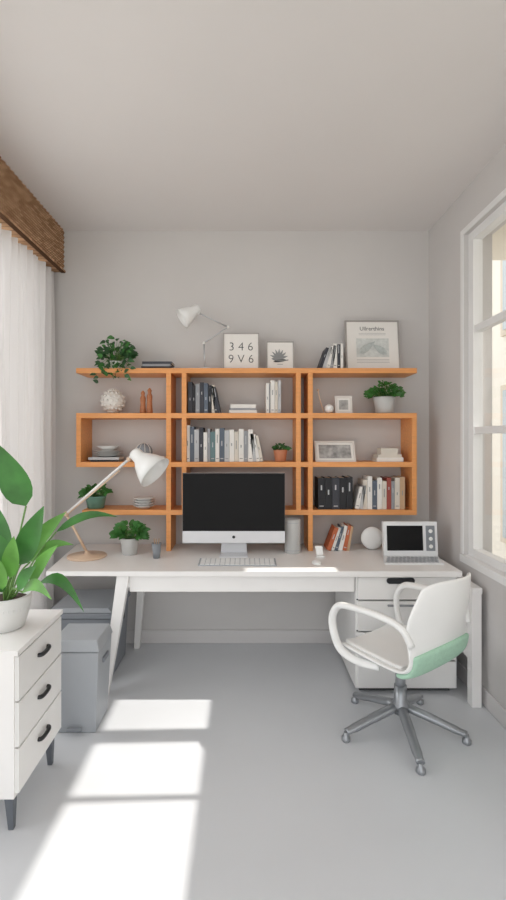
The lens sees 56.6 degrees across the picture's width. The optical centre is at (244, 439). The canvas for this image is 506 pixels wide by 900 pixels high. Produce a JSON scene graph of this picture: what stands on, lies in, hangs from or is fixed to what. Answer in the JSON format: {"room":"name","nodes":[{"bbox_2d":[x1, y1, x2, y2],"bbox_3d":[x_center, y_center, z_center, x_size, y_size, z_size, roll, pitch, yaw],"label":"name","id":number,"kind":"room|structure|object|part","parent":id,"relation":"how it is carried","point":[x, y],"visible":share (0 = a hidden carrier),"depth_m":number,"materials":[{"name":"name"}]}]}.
{"room":"office","nodes":[
{"label":"office","id":0,"kind":"room"},
{"bbox_2d":[54,231,428,629],"bbox_3d":[-0.021,-0.025,3.630,3.198,3.130,0.120,0,0,0],"label":"wall","id":1,"kind":"structure","parent":0,"point":[300,287],"depth_m":3.57,"materials":[{"name":"paint"}]},
{"bbox_2d":[126,630,332,642],"bbox_3d":[-0.051,1.490,3.563,2.898,0.100,0.014,0,0,0],"label":"baseboard","id":2,"kind":"structure","parent":1,"relation":"attached to","point":[147,636],"depth_m":3.56,"materials":[{"name":"paint"}]},
{"bbox_2d":[0,0,505,230],"bbox_3d":[-0.021,-1.640,1.645,3.198,0.100,4.090,0,0,0],"label":"ceiling","id":3,"kind":"structure","parent":0,"point":[116,115],"depth_m":2.25,"materials":[{"name":"paint"}]},
{"bbox_2d":[0,643,505,899],"bbox_3d":[-0.021,1.580,1.645,3.198,0.080,4.090,0,0,0],"label":"floor","id":4,"kind":"structure","parent":0,"point":[209,771],"depth_m":2.05,"materials":[{"name":"concrete"}]},
{"bbox_2d":[0,609,62,829],"bbox_3d":[-1.123,1.180,2.050,0.524,0.720,0.452,0,0,0],"label":"base cabinet","id":5,"kind":"object","parent":4,"relation":"on","point":[30,656],"visible":1,"depth_m":1.94,"materials":[{"name":"white paint"}]},
{"bbox_2d":[0,446,116,633],"bbox_3d":[-0.903,0.418,2.075,0.564,0.803,0.450,0,0,0],"label":"potted plant","id":6,"kind":"object","parent":5,"relation":"on","point":[16,487],"visible":1,"depth_m":2.02,"materials":[{"name":"plant"}]},
{"bbox_2d":[58,623,112,732],"bbox_3d":[-0.891,1.295,2.572,0.268,0.490,0.265,0,0,0],"label":"pedal bin","id":7,"kind":"object","parent":4,"relation":"on","point":[85,647],"visible":0.85,"depth_m":2.46,"materials":[{"name":"grey plastic"}]},
{"bbox_2d":[51,589,130,674],"bbox_3d":[-1.045,1.305,3.179,0.434,0.470,0.462,0,0,0],"label":"waste bin","id":8,"kind":"object","parent":4,"relation":"on","point":[97,604],"visible":0.27,"depth_m":3.08,"materials":[{"name":"grey plastic"}]},
{"bbox_2d":[46,544,461,694],"bbox_3d":[0.015,1.163,3.185,2.570,0.754,0.750,0,0,0],"label":"desk","id":9,"kind":"object","parent":4,"relation":"on","point":[177,569],"visible":0.84,"depth_m":2.85,"materials":[{"name":"white paint"}]},
{"bbox_2d":[64,448,168,561],"bbox_3d":[-0.848,0.419,3.083,0.716,0.734,0.414,0,0,0],"label":"desk lamp","id":10,"kind":"object","parent":9,"relation":"on","point":[149,467],"depth_m":3.07,"materials":[{"name":"white metal"}]},
{"bbox_2d":[109,519,150,555],"bbox_3d":[-0.796,0.667,3.246,0.296,0.237,0.226,0,0,0],"label":"potted plant","id":11,"kind":"object","parent":9,"relation":"on","point":[138,530],"visible":1,"depth_m":3.20,"materials":[{"name":"green plant"}]},
{"bbox_2d":[151,538,161,558],"bbox_3d":[-0.589,0.721,3.130,0.068,0.130,0.068,0,0,0],"label":"pencil cup","id":12,"kind":"object","parent":9,"relation":"on","point":[156,546],"visible":1,"depth_m":3.11,"materials":[{"name":"grey plastic"}]},
{"bbox_2d":[183,473,284,557],"bbox_3d":[-0.077,0.505,3.220,0.698,0.561,0.160,0,0,0],"label":"desktop monitor","id":13,"kind":"object","parent":9,"relation":"on","point":[232,510],"visible":1,"depth_m":3.20,"materials":[{"name":"silver metal"}]},
{"bbox_2d":[198,558,276,565],"bbox_3d":[-0.048,0.778,3.000,0.492,0.016,0.140,0,0,0],"label":"keyboard","id":14,"kind":"object","parent":9,"relation":"on","point":[203,561],"visible":1,"depth_m":2.98,"materials":[{"name":"grey plastic"}]},
{"bbox_2d":[76,368,416,550],"bbox_3d":[0.011,0.138,3.444,2.409,1.294,0.248,0,0,0],"label":"bookshelf","id":15,"kind":"object","parent":9,"relation":"on","point":[408,466],"visible":0.96,"depth_m":3.32,"materials":[{"name":"orange wood"}]},
{"bbox_2d":[77,483,112,508],"bbox_3d":[-1.085,0.405,3.418,0.245,0.179,0.208,0,0,0],"label":"potted succulent","id":16,"kind":"object","parent":15,"relation":"on","point":[95,501],"visible":0.78,"depth_m":3.37,"materials":[{"name":"green plant"}]},
{"bbox_2d":[88,457,123,461],"bbox_3d":[-1.009,0.139,3.434,0.220,0.032,0.161,0,0,0],"label":"book stack","id":17,"kind":"object","parent":15,"relation":"in","point":[92,459],"visible":0.98,"depth_m":3.35,"materials":[{"name":"white paper"}]},
{"bbox_2d":[93,446,121,456],"bbox_3d":[-1.006,0.082,3.450,0.208,0.080,0.208,0,0,0],"label":"plate stack","id":18,"kind":"object","parent":17,"relation":"on","point":[106,451],"visible":1,"depth_m":3.40,"materials":[{"name":"ceramic"}]},
{"bbox_2d":[100,389,125,412],"bbox_3d":[-0.963,-0.284,3.430,0.186,0.177,0.182,0,0,0],"label":"decorative ball","id":19,"kind":"object","parent":15,"relation":"on","point":[112,400],"visible":0.95,"depth_m":3.37,"materials":[{"name":"white ceramic"}]},
{"bbox_2d":[90,335,137,382],"bbox_3d":[-0.933,-0.574,3.381,0.330,0.352,0.254,0,0,0],"label":"pothos","id":20,"kind":"object","parent":15,"relation":"on","point":[116,361],"visible":0.99,"depth_m":3.32,"materials":[{"name":"plant"}]},
{"bbox_2d":[133,496,154,508],"bbox_3d":[-0.733,0.456,3.410,0.156,0.078,0.155,0,0,0],"label":"bowls","id":21,"kind":"object","parent":15,"relation":"in","point":[141,502],"visible":1,"depth_m":3.37,"materials":[{"name":"ceramic"}]},
{"bbox_2d":[136,443,152,453],"bbox_3d":[-0.733,0.086,3.410,0.136,0.136,0.130,0,0,0],"label":"ornament ball","id":22,"kind":"object","parent":15,"relation":"on","point":[145,447],"visible":0.49,"depth_m":3.37,"materials":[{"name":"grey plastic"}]},
{"bbox_2d":[140,388,152,412],"bbox_3d":[-0.714,-0.283,3.400,0.096,0.185,0.048,0,0,0],"label":"wooden figurine","id":23,"kind":"object","parent":15,"relation":"on","point":[143,409],"visible":0.88,"depth_m":3.38,"materials":[{"name":"brown wood"}]},
{"bbox_2d":[141,361,173,367],"bbox_3d":[-0.631,-0.535,3.429,0.220,0.052,0.151,0,0,0],"label":"book stack","id":24,"kind":"object","parent":15,"relation":"on","point":[145,364],"visible":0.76,"depth_m":3.35,"materials":[{"name":"grey paper"}]},
{"bbox_2d":[176,304,228,367],"bbox_3d":[-0.313,-0.742,3.410,0.382,0.467,0.143,0,0,-22],"label":"lamp","id":25,"kind":"object","parent":15,"relation":"on","point":[186,315],"visible":0.92,"depth_m":3.36,"materials":[{"name":"white plastic"}]},
{"bbox_2d":[188,382,220,412],"bbox_3d":[-0.291,-0.303,3.437,0.232,0.225,0.170,0,0,0],"label":"books","id":26,"kind":"object","parent":15,"relation":"in","point":[202,397],"visible":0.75,"depth_m":3.35,"materials":[{"name":"paper"}]},
{"bbox_2d":[187,425,262,461],"bbox_3d":[-0.146,0.025,3.438,0.554,0.260,0.172,0,0,0],"label":"books","id":27,"kind":"object","parent":15,"relation":"in","point":[221,445],"visible":0.99,"depth_m":3.35,"materials":[{"name":"grey paper"}]},
{"bbox_2d":[223,333,258,367],"bbox_3d":[-0.029,-0.645,3.436,0.262,0.276,0.032,0,0,0],"label":"print","id":28,"kind":"object","parent":15,"relation":"on","point":[240,350],"visible":0.96,"depth_m":3.43,"materials":[{"name":"white paper"}]},
{"bbox_2d":[229,404,256,412],"bbox_3d":[-0.014,-0.223,3.429,0.200,0.064,0.151,0,0,0],"label":"book stack","id":29,"kind":"object","parent":15,"relation":"in","point":[235,408],"visible":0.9,"depth_m":3.35,"materials":[{"name":"white paper"}]},
{"bbox_2d":[265,380,280,412],"bbox_3d":[0.203,-0.308,3.438,0.106,0.235,0.171,0,0,0],"label":"books","id":30,"kind":"object","parent":15,"relation":"in","point":[272,389],"visible":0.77,"depth_m":3.35,"materials":[{"name":"grey paper"}]},
{"bbox_2d":[266,341,293,367],"bbox_3d":[0.257,-0.615,3.439,0.200,0.216,0.037,0,0,0],"label":"framed botanical print","id":31,"kind":"object","parent":15,"relation":"on","point":[279,354],"visible":0.94,"depth_m":3.44,"materials":[{"name":"white paper"}]},
{"bbox_2d":[272,443,291,461],"bbox_3d":[0.267,0.088,3.412,0.151,0.134,0.114,0,0,0],"label":"potted herb","id":32,"kind":"object","parent":15,"relation":"on","point":[280,454],"visible":1,"depth_m":3.38,"materials":[{"name":"ceramic"}]},
{"bbox_2d":[317,389,333,412],"bbox_3d":[0.584,-0.280,3.396,0.117,0.179,0.071,0,0,32],"label":"figurine","id":33,"kind":"object","parent":15,"relation":"on","point":[328,408],"visible":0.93,"depth_m":3.36,"materials":[{"name":"white ceramic"}]},
{"bbox_2d":[317,343,342,367],"bbox_3d":[0.615,-0.599,3.438,0.172,0.180,0.171,0,0,0],"label":"books","id":34,"kind":"object","parent":15,"relation":"on","point":[331,357],"visible":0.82,"depth_m":3.35,"materials":[{"name":"grey paper"}]},
{"bbox_2d":[315,475,352,508],"bbox_3d":[0.645,0.380,3.438,0.247,0.230,0.172,0,0,0],"label":"books","id":35,"kind":"object","parent":15,"relation":"in","point":[335,492],"visible":1,"depth_m":3.35,"materials":[{"name":"black paper"}]},
{"bbox_2d":[314,441,355,461],"bbox_3d":[0.651,0.085,3.403,0.290,0.156,0.086,0,0,0],"label":"photo frame","id":36,"kind":"object","parent":15,"relation":"on","point":[325,451],"visible":0.96,"depth_m":3.40,"materials":[{"name":"wood"}]},
{"bbox_2d":[334,396,352,412],"bbox_3d":[0.712,-0.254,3.398,0.125,0.131,0.035,0,0,0],"label":"photo frame","id":37,"kind":"object","parent":15,"relation":"on","point":[343,404],"visible":0.94,"depth_m":3.39,"materials":[{"name":"wood"}]},
{"bbox_2d":[344,320,400,367],"bbox_3d":[0.942,-0.698,3.475,0.400,0.384,0.070,0,0,0],"label":"framed poster","id":38,"kind":"object","parent":15,"relation":"on","point":[368,343],"visible":0.98,"depth_m":3.47,"materials":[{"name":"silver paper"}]},
{"bbox_2d":[353,475,404,508],"bbox_3d":[0.963,0.377,3.438,0.356,0.235,0.172,0,0,0],"label":"books","id":39,"kind":"object","parent":15,"relation":"in","point":[371,492],"visible":0.98,"depth_m":3.35,"materials":[{"name":"grey paper"}]},
{"bbox_2d":[363,380,405,412],"bbox_3d":[1.014,-0.311,3.412,0.307,0.242,0.236,0,0,0],"label":"potted fern","id":40,"kind":"object","parent":15,"relation":"on","point":[384,401],"visible":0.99,"depth_m":3.36,"materials":[{"name":"green plant"}]},
{"bbox_2d":[371,448,402,461],"bbox_3d":[1.036,0.107,3.429,0.190,0.097,0.151,0,0,0],"label":"book stack","id":41,"kind":"object","parent":15,"relation":"in","point":[383,454],"visible":1,"depth_m":3.35,"materials":[{"name":"white paper"}]},
{"bbox_2d":[284,517,300,553],"bbox_3d":[0.333,0.668,3.290,0.113,0.235,0.113,0,0,0],"label":"speaker","id":42,"kind":"object","parent":9,"relation":"on","point":[292,545],"visible":0.95,"depth_m":3.24},
{"bbox_2d":[312,559,321,564],"bbox_3d":[0.458,0.775,3.000,0.060,0.023,0.105,0,0,0],"label":"computer mouse","id":43,"kind":"object","parent":9,"relation":"on","point":[315,561],"visible":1,"depth_m":2.97,"materials":[{"name":"white plastic"}]},
{"bbox_2d":[315,546,324,557],"bbox_3d":[0.503,0.751,3.162,0.060,0.070,0.044,0,0,0],"label":"phone stand","id":44,"kind":"object","parent":9,"relation":"on","point":[319,550],"visible":1,"depth_m":3.17,"materials":[{"name":"white plastic"}]},
{"bbox_2d":[324,522,352,550],"bbox_3d":[0.674,0.695,3.397,0.191,0.182,0.140,0,0,0],"label":"books","id":45,"kind":"object","parent":9,"relation":"on","point":[339,536],"visible":1,"depth_m":3.33,"materials":[{"name":"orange paper"}]},
{"bbox_2d":[361,527,381,548],"bbox_3d":[0.911,0.703,3.371,0.160,0.159,0.044,0,0,0],"label":"round speaker","id":46,"kind":"object","parent":9,"relation":"on","point":[371,537],"visible":0.95,"depth_m":3.36},
{"bbox_2d":[382,521,443,564],"bbox_3d":[1.083,0.667,3.073,0.404,0.239,0.227,0,0,0],"label":"computer","id":47,"kind":"object","parent":9,"relation":"on","point":[403,542],"visible":1,"depth_m":3.13,"materials":[{"name":"grey plastic"}]},
{"bbox_2d":[335,577,456,689],"bbox_3d":[0.980,1.181,3.166,0.616,0.719,0.668,0,0,0],"label":"drawer pedestal","id":48,"kind":"object","parent":4,"relation":"on","point":[374,593],"visible":0.48,"depth_m":2.84,"materials":[{"name":"white wood"}]},
{"bbox_2d":[328,572,471,775],"bbox_3d":[0.831,1.091,2.486,0.668,0.899,0.708,0,0,-37],"label":"office chair","id":49,"kind":"object","parent":4,"relation":"on","point":[435,633],"visible":1,"depth_m":2.29,"materials":[{"name":"white plastic"}]},
{"bbox_3d":[0.621,0.977,2.310,0.120,0.321,0.481,0,0,-37],"label":"arm","id":50,"kind":"part","parent":49,"relation":"part of","materials":[{"name":"white plastic"}]},
{"bbox_2d":[346,624,408,669],"bbox_3d":[0.792,1.080,2.483,0.437,0.043,0.381,0,0,-37],"label":"seat cushion","id":51,"kind":"object","parent":49,"relation":"on","point":[386,645],"depth_m":2.43,"materials":[{"name":"white fabric"}]},
{"bbox_3d":[1.007,0.977,2.599,0.120,0.321,0.481,0,0,-37],"label":"arm","id":52,"kind":"part","parent":49,"relation":"part of","materials":[{"name":"white plastic"}]},
{"bbox_2d":[457,576,481,707],"bbox_3d":[1.333,1.195,3.060,0.057,0.690,0.730,0,0,0],"label":"desk leg","id":53,"kind":"object","parent":4,"relation":"on","point":[473,650],"visible":0.41,"depth_m":2.70,"materials":[{"name":"white paint"}]},
{"bbox_2d":[429,144,505,708],"bbox_3d":[1.488,-0.025,1.585,0.180,3.130,3.970,0,0,0],"label":"wall","id":54,"kind":"structure","parent":0,"point":[444,236],"depth_m":3.11,"materials":[{"name":"paint"}]},
{"bbox_2d":[457,659,505,728],"bbox_3d":[1.391,1.490,1.578,0.014,0.100,3.956,0,0,0],"label":"baseboard","id":55,"kind":"structure","parent":54,"relation":"attached to","point":[489,701],"depth_m":2.66,"materials":[{"name":"paint"}]},
{"bbox_2d":[460,188,505,585],"bbox_3d":[1.431,-0.285,1.643,0.107,2.120,2.785,0,0,0],"label":"window","id":56,"kind":"structure","parent":54,"relation":"in","point":[491,565],"depth_m":2.94,"materials":[{"name":"paint"}]},
{"bbox_3d":[-1.560,-0.025,1.585,0.120,3.130,3.970,0,0,0],"label":"wall","id":57,"kind":"structure","parent":0,"visible":0},
{"bbox_2d":[0,156,65,272],"bbox_3d":[-1.431,-1.429,1.885,0.138,0.322,3.370,0,0,0],"label":"valance","id":58,"kind":"object","parent":57,"relation":"attached to","point":[22,214],"visible":1,"depth_m":3.00,"materials":[{"name":"brown wood"}]},
{"bbox_2d":[0,223,55,608],"bbox_3d":[-1.440,0.128,3.095,0.107,2.765,0.814,0,0,0],"label":"sheer curtain","id":59,"kind":"object","parent":58,"relation":"hanging from","point":[27,309],"visible":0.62,"depth_m":3.10,"materials":[{"name":"fabric"}]},
{"label":"outside","id":60,"kind":"structure","parent":0,"visible":0},
{"bbox_3d":[0.000,1.655,1.000,24.000,0.050,26.000,0,0,0],"label":"ground","id":61,"kind":"structure","parent":60,"visible":0},
{"bbox_2d":[492,260,505,558],"bbox_3d":[4.420,-1.910,7.650,3.160,7.100,6.700,0,0,0],"label":"building","id":62,"kind":"structure","parent":61,"relation":"on","point":[498,266],"depth_m":5.36,"materials":[{"name":"paint"}]},
{"bbox_2d":[492,224,505,259],"bbox_3d":[1.889,-1.460,1.095,0.622,0.100,5.190,0,0,0],"label":"roof eave","id":63,"kind":"object","parent":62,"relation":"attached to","point":[499,237],"visible":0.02,"depth_m":3.39,"materials":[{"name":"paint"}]}
]}

